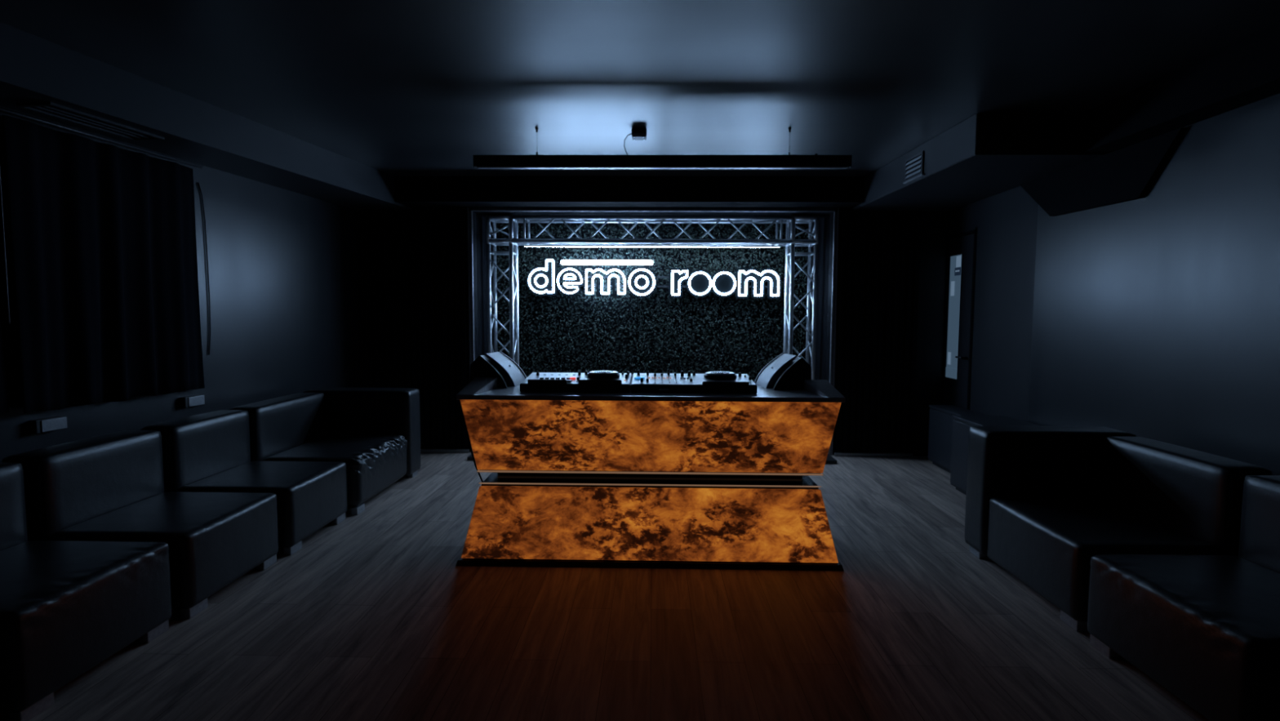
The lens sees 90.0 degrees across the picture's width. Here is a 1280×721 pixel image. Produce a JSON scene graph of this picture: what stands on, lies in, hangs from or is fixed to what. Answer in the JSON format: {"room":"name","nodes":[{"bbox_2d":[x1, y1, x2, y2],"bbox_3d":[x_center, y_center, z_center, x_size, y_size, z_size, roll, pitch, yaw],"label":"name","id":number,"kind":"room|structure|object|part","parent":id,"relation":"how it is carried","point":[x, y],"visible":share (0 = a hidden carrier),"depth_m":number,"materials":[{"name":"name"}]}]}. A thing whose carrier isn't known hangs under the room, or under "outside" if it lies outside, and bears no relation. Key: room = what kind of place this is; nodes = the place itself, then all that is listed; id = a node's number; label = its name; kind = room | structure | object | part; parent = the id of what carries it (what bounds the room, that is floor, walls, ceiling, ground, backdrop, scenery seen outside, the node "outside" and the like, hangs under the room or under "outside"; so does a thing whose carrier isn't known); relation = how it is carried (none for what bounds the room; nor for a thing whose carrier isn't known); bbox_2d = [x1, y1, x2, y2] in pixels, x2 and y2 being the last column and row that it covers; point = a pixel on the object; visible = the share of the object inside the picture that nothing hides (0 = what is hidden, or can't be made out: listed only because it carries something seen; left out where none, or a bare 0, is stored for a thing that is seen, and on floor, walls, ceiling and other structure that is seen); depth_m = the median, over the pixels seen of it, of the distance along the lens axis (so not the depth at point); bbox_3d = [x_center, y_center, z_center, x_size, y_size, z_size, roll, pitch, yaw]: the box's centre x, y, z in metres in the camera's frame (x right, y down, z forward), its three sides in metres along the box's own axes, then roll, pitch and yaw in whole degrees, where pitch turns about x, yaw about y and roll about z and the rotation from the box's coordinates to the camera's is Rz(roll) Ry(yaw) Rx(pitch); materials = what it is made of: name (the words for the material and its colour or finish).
{"room":"entertainment venue","nodes":[
{"label":"entertainment venue","id":0,"kind":"room"},
{"bbox_2d":[0,106,359,462],"bbox_3d":[-3.427,-0.102,1.978,0.100,2.690,9.073,1,4,7],"label":"wall","id":1,"kind":"structure","parent":0,"point":[282,268],"depth_m":4.95,"materials":[{"name":"black paint"}]},
{"bbox_2d":[28,415,66,433],"bbox_3d":[-3.185,0.345,3.446,0.050,0.070,0.160,1,4,7],"label":"wall socket","id":2,"kind":"object","parent":1,"relation":"attached to","point":[60,422],"visible":1,"depth_m":3.42,"materials":[{"name":"black plastic"}]},
{"bbox_3d":[-3.161,0.345,3.455,0.005,0.062,0.133,1,4,7],"label":"plate","id":3,"kind":"part","parent":2,"relation":"part of","materials":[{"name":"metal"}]},
{"bbox_2d":[179,394,204,407],"bbox_3d":[-3.072,0.279,4.392,0.050,0.070,0.160,1,4,7],"label":"wall socket","id":4,"kind":"object","parent":1,"relation":"attached to","point":[198,399],"visible":1,"depth_m":4.36,"materials":[{"name":"black plastic"}]},
{"bbox_3d":[-3.049,0.278,4.401,0.005,0.062,0.133,1,4,7],"label":"plate","id":5,"kind":"part","parent":4,"relation":"part of","materials":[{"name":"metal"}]},
{"bbox_2d":[197,182,210,355],"bbox_3d":[-3.064,-0.637,4.507,0.010,1.202,0.064,1,4,7],"label":"cable","id":6,"kind":"object","parent":1,"relation":"attached to","point":[198,184],"visible":1,"depth_m":4.53,"materials":[{"name":"black plastic"}]},
{"bbox_2d":[475,213,492,356],"bbox_3d":[-1.710,-0.351,6.924,0.100,2.500,0.710,0,4,1],"label":"wall","id":7,"kind":"structure","parent":0,"point":[480,220],"depth_m":6.73,"materials":[{"name":"black"}]},
{"bbox_2d":[0,451,1209,720],"bbox_3d":[-0.409,1.267,2.455,7.500,0.080,9.900,0,4,1],"label":"floor","id":8,"kind":"structure","parent":0,"point":[375,617],"depth_m":2.79,"materials":[{"name":"brown wood"}]},
{"bbox_2d":[0,462,171,720],"bbox_3d":[-2.493,0.837,2.484,0.854,0.753,0.716,0,4,1],"label":"sofa","id":9,"kind":"object","parent":8,"relation":"on","point":[66,607],"visible":1,"depth_m":2.46,"materials":[{"name":"black leather"}]},
{"bbox_3d":[-2.809,0.817,2.489,0.221,0.716,0.711,0,4,1],"label":"backrest","id":10,"kind":"part","parent":9,"relation":"part of","materials":[{"name":"black leather"}]},
{"bbox_3d":[-2.394,0.994,2.494,0.655,0.370,0.715,0,4,1],"label":"seat","id":11,"kind":"part","parent":9,"relation":"part of","materials":[{"name":"black leather"}]},
{"bbox_2d":[1,430,278,618],"bbox_3d":[-2.462,0.782,3.255,0.863,0.753,0.730,0,4,1],"label":"sofa","id":12,"kind":"object","parent":8,"relation":"on","point":[108,486],"visible":0.66,"depth_m":3.11,"materials":[{"name":"black leather"}]},
{"bbox_3d":[-2.783,0.762,3.260,0.221,0.716,0.726,0,4,1],"label":"backrest","id":13,"kind":"part","parent":12,"relation":"part of","materials":[{"name":"black leather"}]},
{"bbox_3d":[-2.364,0.939,3.264,0.665,0.370,0.730,0,4,1],"label":"seat","id":14,"kind":"part","parent":12,"relation":"part of","materials":[{"name":"black leather"}]},
{"bbox_2d":[141,409,346,555],"bbox_3d":[-2.429,0.728,4.019,0.878,0.753,0.715,0,4,1],"label":"sofa","id":15,"kind":"object","parent":8,"relation":"on","point":[210,451],"visible":0.56,"depth_m":3.88,"materials":[{"name":"black leather"}]},
{"bbox_3d":[-2.757,0.707,4.025,0.221,0.716,0.711,0,4,1],"label":"backrest","id":16,"kind":"part","parent":15,"relation":"part of","materials":[{"name":"black leather"}]},
{"bbox_3d":[-2.331,0.885,4.029,0.680,0.370,0.715,0,4,1],"label":"seat","id":17,"kind":"part","parent":15,"relation":"part of","materials":[{"name":"black leather"}]},
{"bbox_2d":[229,387,420,515],"bbox_3d":[-2.380,0.653,5.012,0.918,0.761,1.208,0,4,1],"label":"sofa","id":18,"kind":"object","parent":8,"relation":"on","point":[375,432],"visible":0.7,"depth_m":5.01,"materials":[{"name":"black leather"}]},
{"bbox_3d":[-2.730,0.646,4.887,0.221,0.716,0.941,0,4,1],"label":"backrest","id":19,"kind":"part","parent":18,"relation":"part of","materials":[{"name":"black leather"}]},
{"bbox_3d":[-2.285,0.823,4.891,0.716,0.372,0.945,0,4,1],"label":"seat","id":20,"kind":"part","parent":18,"relation":"part of","materials":[{"name":"black leather"}]},
{"bbox_3d":[-2.369,0.601,5.476,0.914,0.722,0.272,0,4,1],"label":"armrest","id":21,"kind":"part","parent":18,"relation":"part of","materials":[{"name":"black leather"}]},
{"bbox_2d":[469,438,483,482],"bbox_3d":[-1.032,0.737,4.352,0.096,0.701,0.606,0,4,1],"label":"power cable","id":22,"kind":"object","parent":8,"relation":"on","point":[470,447],"visible":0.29,"depth_m":4.07,"materials":[{"name":"black rubber"}]},
{"bbox_2d":[455,377,845,570],"bbox_3d":[0.058,0.615,3.915,2.150,1.018,0.817,0,4,1],"label":"desk","id":23,"kind":"object","parent":8,"relation":"on","point":[603,480],"visible":0.98,"depth_m":3.59,"materials":[{"name":"orange stone"}]},
{"bbox_2d":[470,351,526,387],"bbox_3d":[-0.885,0.052,4.048,0.261,0.207,0.325,1,4,10],"label":"monitor speaker","id":24,"kind":"object","parent":23,"relation":"on","point":[508,373],"visible":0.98,"depth_m":3.97},
{"bbox_3d":[-0.957,-0.010,3.948,0.046,0.044,0.088,1,4,10],"label":"handle","id":25,"kind":"part","parent":24,"relation":"part of","materials":[{"name":"silver metal"}]},
{"bbox_2d":[484,351,525,386],"bbox_3d":[-0.881,0.051,4.088,0.255,0.202,0.215,1,4,10],"label":"grille","id":26,"kind":"object","parent":24,"relation":"attached to","point":[511,372],"depth_m":4.03,"materials":[{"name":"grey metal"}]},
{"bbox_2d":[520,370,631,392],"bbox_3d":[-0.372,0.121,3.857,0.636,0.100,0.390,0,4,1],"label":"controller","id":27,"kind":"object","parent":23,"relation":"on","point":[593,381],"visible":0.99,"depth_m":3.68,"materials":[{"name":"black plastic"}]},
{"bbox_3d":[-0.372,0.107,3.867,0.624,0.034,0.356,0,4,1],"label":"plate","id":28,"kind":"part","parent":27,"relation":"part of","materials":[{"name":"silver metal"}]},
{"bbox_3d":[0.050,0.918,3.606,2.095,0.376,0.135,0,4,1],"label":"stone panel","id":29,"kind":"part","parent":23,"relation":"part of","materials":[{"name":"orange stone"}]},
{"bbox_2d":[479,385,822,396],"bbox_3d":[0.060,0.179,3.888,2.104,0.016,0.809,0,4,1],"label":"countertop","id":30,"kind":"structure","parent":23,"relation":"on","point":[513,390],"depth_m":3.64,"materials":[{"name":"black"}]},
{"bbox_3d":[0.052,0.425,3.571,2.078,0.421,0.138,0,4,1],"label":"stone panel","id":31,"kind":"part","parent":23,"relation":"part of","materials":[{"name":"orange stone"}]},
{"bbox_3d":[0.052,0.207,3.494,2.116,0.025,0.032,0,4,1],"label":"trim","id":32,"kind":"part","parent":23,"relation":"part of","materials":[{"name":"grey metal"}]},
{"bbox_2d":[631,368,757,393],"bbox_3d":[0.313,0.119,3.843,0.724,0.113,0.390,0,4,1],"label":"controller","id":33,"kind":"object","parent":23,"relation":"on","point":[710,382],"visible":1,"depth_m":3.68,"materials":[{"name":"black plastic"}]},
{"bbox_3d":[0.313,0.111,3.853,0.712,0.034,0.356,0,4,1],"label":"plate","id":34,"kind":"part","parent":33,"relation":"part of","materials":[{"name":"silver metal"}]},
{"bbox_2d":[754,352,811,390],"bbox_3d":[0.890,0.064,4.013,0.261,0.207,0.325,0,4,-8],"label":"monitor speaker","id":35,"kind":"object","parent":23,"relation":"on","point":[785,371],"visible":0.96,"depth_m":3.90},
{"bbox_2d":[755,353,797,388],"bbox_3d":[0.887,0.062,4.053,0.255,0.202,0.215,0,4,-8],"label":"grille","id":36,"kind":"object","parent":35,"relation":"attached to","point":[768,376],"depth_m":3.99,"materials":[{"name":"grey metal"}]},
{"bbox_3d":[0.959,0.002,3.910,0.046,0.044,0.088,0,4,-8],"label":"handle","id":37,"kind":"part","parent":35,"relation":"part of","materials":[{"name":"silver metal"}]},
{"bbox_2d":[466,453,836,463],"bbox_3d":[0.109,0.942,6.252,3.520,0.034,0.320,0,4,1],"label":"low riser","id":38,"kind":"object","parent":8,"relation":"on","point":[829,459],"visible":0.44,"depth_m":6.11,"materials":[{"name":"black plastic"}]},
{"bbox_2d":[485,214,818,379],"bbox_3d":[0.114,-0.274,6.659,3.416,2.401,0.335,0,4,1],"label":"lighting truss","id":39,"kind":"object","parent":8,"relation":"on","point":[790,242],"visible":0.86,"depth_m":6.53,"materials":[{"name":"metal"}]},
{"bbox_2d":[524,245,780,247],"bbox_3d":[0.121,-1.194,6.711,2.680,0.011,0.022,0,4,1],"label":"strip light","id":40,"kind":"object","parent":39,"relation":"attached to","point":[524,246],"visible":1,"depth_m":6.70,"materials":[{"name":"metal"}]},
{"bbox_2d":[587,246,751,247],"bbox_3d":[0.121,-1.190,6.711,2.670,0.003,0.016,0,4,1],"label":"diffuser","id":41,"kind":"object","parent":40,"relation":"attached to","point":[588,246],"depth_m":6.70,"materials":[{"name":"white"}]},
{"bbox_2d":[928,404,986,473],"bbox_3d":[2.854,0.730,5.704,0.232,0.560,0.810,0,4,1],"label":"base cabinet","id":42,"kind":"object","parent":8,"relation":"on","point":[940,420],"visible":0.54,"depth_m":5.83,"materials":[{"name":"black wood"}]},
{"bbox_3d":[2.744,0.722,5.711,0.012,0.475,0.760,0,4,1],"label":"cabinet door","id":43,"kind":"part","parent":42,"relation":"part of","materials":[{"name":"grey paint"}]},
{"bbox_2d":[950,415,1040,494],"bbox_3d":[2.735,0.777,4.758,0.432,0.600,0.910,0,4,1],"label":"base cabinet","id":44,"kind":"object","parent":8,"relation":"on","point":[962,424],"visible":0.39,"depth_m":5.03,"materials":[{"name":"black wood"}]},
{"bbox_3d":[2.525,0.768,4.766,0.012,0.515,0.860,0,4,1],"label":"cabinet door","id":45,"kind":"part","parent":44,"relation":"part of","materials":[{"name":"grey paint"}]},
{"bbox_2d":[964,425,1271,631],"bbox_3d":[2.349,0.798,3.311,0.841,0.761,1.036,0,4,1],"label":"sofa","id":46,"kind":"object","parent":8,"relation":"on","point":[1042,501],"visible":0.7,"depth_m":3.23,"materials":[{"name":"black leather"}]},
{"bbox_3d":[2.356,0.750,3.703,0.839,0.722,0.247,0,4,1],"label":"armrest","id":47,"kind":"part","parent":46,"relation":"part of","materials":[{"name":"black leather"}]},
{"bbox_3d":[2.251,0.966,3.207,0.635,0.370,0.800,0,4,1],"label":"seat","id":48,"kind":"part","parent":46,"relation":"part of","materials":[{"name":"black leather"}]},
{"bbox_3d":[2.657,0.793,3.186,0.221,0.716,0.796,0,4,1],"label":"backrest","id":49,"kind":"part","parent":46,"relation":"part of","materials":[{"name":"black leather"}]},
{"bbox_2d":[1087,475,1279,720],"bbox_3d":[2.321,0.870,2.356,0.838,0.753,0.770,0,4,1],"label":"sofa","id":50,"kind":"object","parent":8,"relation":"on","point":[1206,628],"visible":1,"depth_m":2.35,"materials":[{"name":"black leather"}]},
{"bbox_3d":[2.221,1.025,2.369,0.640,0.370,0.770,0,4,1],"label":"seat","id":51,"kind":"part","parent":50,"relation":"part of","materials":[{"name":"black leather"}]},
{"bbox_3d":[2.630,0.853,2.348,0.221,0.716,0.766,0,4,1],"label":"backrest","id":52,"kind":"part","parent":50,"relation":"part of","materials":[{"name":"black leather"}]},
{"bbox_2d":[0,0,1279,176],"bbox_3d":[-0.396,-1.506,2.257,7.500,0.100,9.900,0,4,1],"label":"ceiling","id":53,"kind":"structure","parent":0,"point":[393,87],"depth_m":3.29,"materials":[{"name":"black paint"}]},
{"bbox_2d":[0,22,413,209],"bbox_3d":[-3.309,-1.316,1.924,0.575,0.260,9.138,1,4,10],"label":"soffit","id":54,"kind":"structure","parent":53,"relation":"attached to","point":[33,68],"depth_m":3.83,"materials":[{"name":"black paint"}]},
{"bbox_2d":[15,102,164,141],"bbox_3d":[-2.953,-1.289,3.478,0.200,0.012,0.640,1,4,8],"label":"slot vent","id":55,"kind":"object","parent":54,"relation":"attached to","point":[50,108],"visible":1,"depth_m":3.43,"materials":[{"name":"black metal"}]},
{"bbox_3d":[-2.979,-1.289,3.482,0.008,0.007,0.600,1,4,8],"label":"blade","id":56,"kind":"part","parent":55,"relation":"part of","materials":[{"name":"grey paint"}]},
{"bbox_3d":[-2.929,-1.288,3.475,0.008,0.007,0.600,1,4,8],"label":"blade","id":57,"kind":"part","parent":55,"relation":"part of","materials":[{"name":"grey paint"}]},
{"bbox_2d":[0,106,202,168],"bbox_3d":[-3.130,-1.249,3.309,0.022,0.022,2.160,1,4,7],"label":"rail","id":58,"kind":"object","parent":54,"relation":"attached to","point":[2,109],"visible":1,"depth_m":3.61,"materials":[{"name":"black plastic"}]},
{"bbox_2d":[0,173,9,324],"bbox_3d":[-3.145,-0.682,3.159,0.005,1.000,0.005,0,4,1],"label":"pull cord","id":59,"kind":"object","parent":58,"relation":"hanging from","point":[0,173],"visible":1,"depth_m":3.17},
{"bbox_2d":[1,114,204,413],"bbox_3d":[-3.079,-0.509,3.811,0.081,1.496,1.215,1,4,7],"label":"window curtain","id":60,"kind":"object","parent":58,"relation":"hanging from","point":[103,236],"visible":1,"depth_m":3.67,"materials":[{"name":"black fabric"}]},
{"bbox_2d":[394,176,865,208],"bbox_3d":[-0.167,-1.615,6.156,4.600,0.235,0.340,0,4,1],"label":"ceiling beam","id":61,"kind":"structure","parent":53,"relation":"attached to","point":[751,192],"depth_m":5.99,"materials":[{"name":"black paint"}]},
{"bbox_2d":[631,128,646,140],"bbox_3d":[-0.006,-1.583,4.482,0.104,0.060,0.106,0,4,1],"label":"junction box","id":62,"kind":"object","parent":53,"relation":"attached to","point":[637,134],"visible":1,"depth_m":4.44,"materials":[{"name":"black plastic"}]},
{"bbox_3d":[-0.006,-1.560,4.487,0.096,0.006,0.092,0,4,1],"label":"box lid","id":63,"kind":"part","parent":62,"relation":"part of","materials":[{"name":"white plastic"}]},
{"bbox_2d":[472,127,852,168],"bbox_3d":[0.148,-1.470,4.434,2.610,0.276,0.062,0,4,1],"label":"pendant lamp","id":64,"kind":"object","parent":53,"relation":"hanging from","point":[480,162],"visible":1,"depth_m":4.42,"materials":[{"name":"black plastic"}]},
{"bbox_2d":[476,166,847,168],"bbox_3d":[0.147,-1.337,4.444,2.560,0.007,0.044,0,4,1],"label":"diffuser","id":65,"kind":"object","parent":64,"relation":"attached to","point":[479,167],"depth_m":4.43,"materials":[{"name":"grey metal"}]},
{"bbox_2d":[1081,21,1279,152],"bbox_3d":[2.831,-1.201,0.664,0.180,0.250,6.810,0,4,1],"label":"soffit","id":66,"kind":"structure","parent":53,"relation":"attached to","point":[1246,71],"depth_m":3.27,"materials":[{"name":"black paint"}]},
{"bbox_2d":[355,209,949,455],"bbox_3d":[0.132,-0.405,6.466,6.200,2.690,0.120,0,4,1],"label":"wall","id":67,"kind":"structure","parent":0,"point":[935,225],"depth_m":6.38,"materials":[{"name":"black"}]},
{"bbox_2d":[413,207,851,210],"bbox_3d":[0.136,-1.494,6.322,5.760,0.022,0.012,0,4,1],"label":"trim","id":68,"kind":"structure","parent":67,"relation":"attached to","point":[414,208],"depth_m":6.36,"materials":[{"name":"grey paint"}]},
{"bbox_2d":[466,207,839,455],"bbox_3d":[0.114,-0.282,6.399,3.660,2.455,0.032,0,4,1],"label":"trim","id":69,"kind":"structure","parent":67,"relation":"attached to","point":[836,211],"depth_m":6.33,"materials":[{"name":"grey metal"}]},
{"bbox_2d":[420,448,913,457],"bbox_3d":[-0.028,0.927,6.436,5.500,0.035,0.015,0,4,1],"label":"baseboard","id":70,"kind":"structure","parent":67,"relation":"attached to","point":[448,451],"depth_m":6.39,"materials":[{"name":"plastic"}]},
{"bbox_2d":[491,222,814,381],"bbox_3d":[0.131,-0.322,7.194,3.570,2.420,0.100,0,4,1],"label":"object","id":71,"kind":"structure","parent":0,"point":[586,304],"depth_m":7.13,"materials":[{"name":"black"}]},
{"bbox_2d":[491,222,813,382],"bbox_3d":[0.128,-0.314,7.070,3.550,2.393,0.130,0,4,1],"label":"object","id":72,"kind":"object","parent":71,"relation":"attached to","point":[531,232],"visible":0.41,"depth_m":7.04,"materials":[{"name":"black plant"}]},
{"bbox_2d":[526,257,781,298],"bbox_3d":[0.145,-0.894,6.924,2.768,0.438,0.067,0,4,1],"label":"sign","id":73,"kind":"object","parent":72,"relation":"attached to","point":[641,281],"visible":1,"depth_m":6.93,"materials":[{"name":"white plastic"}]},
{"bbox_3d":[-1.071,-0.912,6.963,0.336,0.419,0.006,0,4,1],"label":"backing plate","id":74,"kind":"part","parent":73,"relation":"part of","materials":[{"name":"white plastic"}]},
{"bbox_3d":[-0.762,-0.863,6.960,0.330,0.330,0.006,0,4,1],"label":"backing plate","id":75,"kind":"part","parent":73,"relation":"part of","materials":[{"name":"white plastic"}]},
{"bbox_3d":[-0.373,-0.857,6.953,0.487,0.328,0.006,0,4,1],"label":"backing plate","id":76,"kind":"part","parent":73,"relation":"part of","materials":[{"name":"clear plastic"}]},
{"bbox_3d":[0.019,-0.850,6.945,0.341,0.342,0.006,0,4,1],"label":"backing plate","id":77,"kind":"part","parent":73,"relation":"part of","materials":[{"name":"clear plastic"}]},
{"bbox_3d":[0.144,-0.856,6.955,2.600,0.120,0.010,0,4,1],"label":"mounting rail","id":78,"kind":"part","parent":73,"relation":"part of","materials":[{"name":"black plastic"}]},
{"bbox_3d":[0.431,-0.843,6.937,0.232,0.330,0.006,0,4,1],"label":"backing plate","id":79,"kind":"part","parent":73,"relation":"part of","materials":[{"name":"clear plastic"}]},
{"bbox_3d":[0.648,-0.834,6.934,0.304,0.304,0.006,0,4,1],"label":"backing plate","id":80,"kind":"part","parent":73,"relation":"part of","materials":[{"name":"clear plastic"}]},
{"bbox_3d":[0.910,-0.832,6.928,0.304,0.304,0.006,0,4,1],"label":"backing plate","id":81,"kind":"part","parent":73,"relation":"part of","materials":[{"name":"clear plastic"}]},
{"bbox_3d":[1.282,-0.835,6.920,0.492,0.331,0.006,0,4,1],"label":"backing plate","id":82,"kind":"part","parent":73,"relation":"part of","materials":[{"name":"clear plastic"}]},
{"bbox_2d":[476,213,829,222],"bbox_3d":[0.130,-1.547,6.801,3.570,0.080,0.710,0,4,1],"label":"ceiling","id":83,"kind":"structure","parent":0,"point":[483,215],"depth_m":6.51,"materials":[{"name":"black"}]},
{"bbox_2d":[815,213,830,379],"bbox_3d":[1.959,-0.328,6.851,0.100,2.500,0.710,0,4,1],"label":"wall","id":84,"kind":"structure","parent":0,"point":[824,223],"depth_m":6.68,"materials":[{"name":"black paint"}]},
{"bbox_2d":[851,112,1109,210],"bbox_3d":[2.533,-1.519,5.170,0.960,0.260,2.210,0,4,1],"label":"soffit","id":85,"kind":"structure","parent":0,"point":[983,156],"depth_m":4.41,"materials":[{"name":"black paint"}]},
{"bbox_2d":[902,151,924,183],"bbox_3d":[2.105,-1.482,4.920,0.022,0.182,0.320,0,4,-2],"label":"grille","id":86,"kind":"object","parent":85,"relation":"attached to","point":[914,165],"visible":1,"depth_m":4.91,"materials":[{"name":"grey metal"}]},
{"bbox_2d":[1019,127,1187,216],"bbox_3d":[2.975,-1.159,4.259,0.035,0.325,1.540,0,4,1],"label":"bulkhead","id":87,"kind":"object","parent":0,"point":[1128,173],"visible":1,"depth_m":4.05,"materials":[{"name":"black paint"}]},
{"bbox_2d":[948,93,1279,475],"bbox_3d":[2.988,-0.062,1.850,0.100,2.690,9.020,0,4,1],"label":"wall","id":88,"kind":"structure","parent":0,"point":[1156,316],"depth_m":3.69,"materials":[{"name":"black paint"}]},
{"bbox_2d":[941,229,975,408],"bbox_3d":[3.016,-0.109,6.093,0.104,2.180,0.540,0,4,1],"label":"door","id":89,"kind":"structure","parent":88,"relation":"in","point":[961,250],"depth_m":6.08,"materials":[{"name":"black"}]},
{"bbox_3d":[3.031,0.121,6.224,0.006,0.097,0.244,0,4,1],"label":"kick panel","id":90,"kind":"part","parent":89,"relation":"part of","materials":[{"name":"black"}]},
{"bbox_3d":[3.047,-0.418,6.185,0.020,1.185,0.250,0,4,1],"label":"glass","id":91,"kind":"part","parent":89,"relation":"part of","materials":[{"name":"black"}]},
{"bbox_3d":[2.990,-0.029,5.953,0.059,0.018,0.120,0,4,1],"label":"handle","id":92,"kind":"part","parent":89,"relation":"part of","materials":[{"name":"metal"}]},
{"bbox_2d":[968,226,977,409],"bbox_3d":[3.014,-0.100,5.825,0.008,2.200,0.025,0,4,1],"label":"trim","id":93,"kind":"structure","parent":88,"relation":"attached to","point":[975,228],"depth_m":5.79,"materials":[{"name":"black"}]}
]}

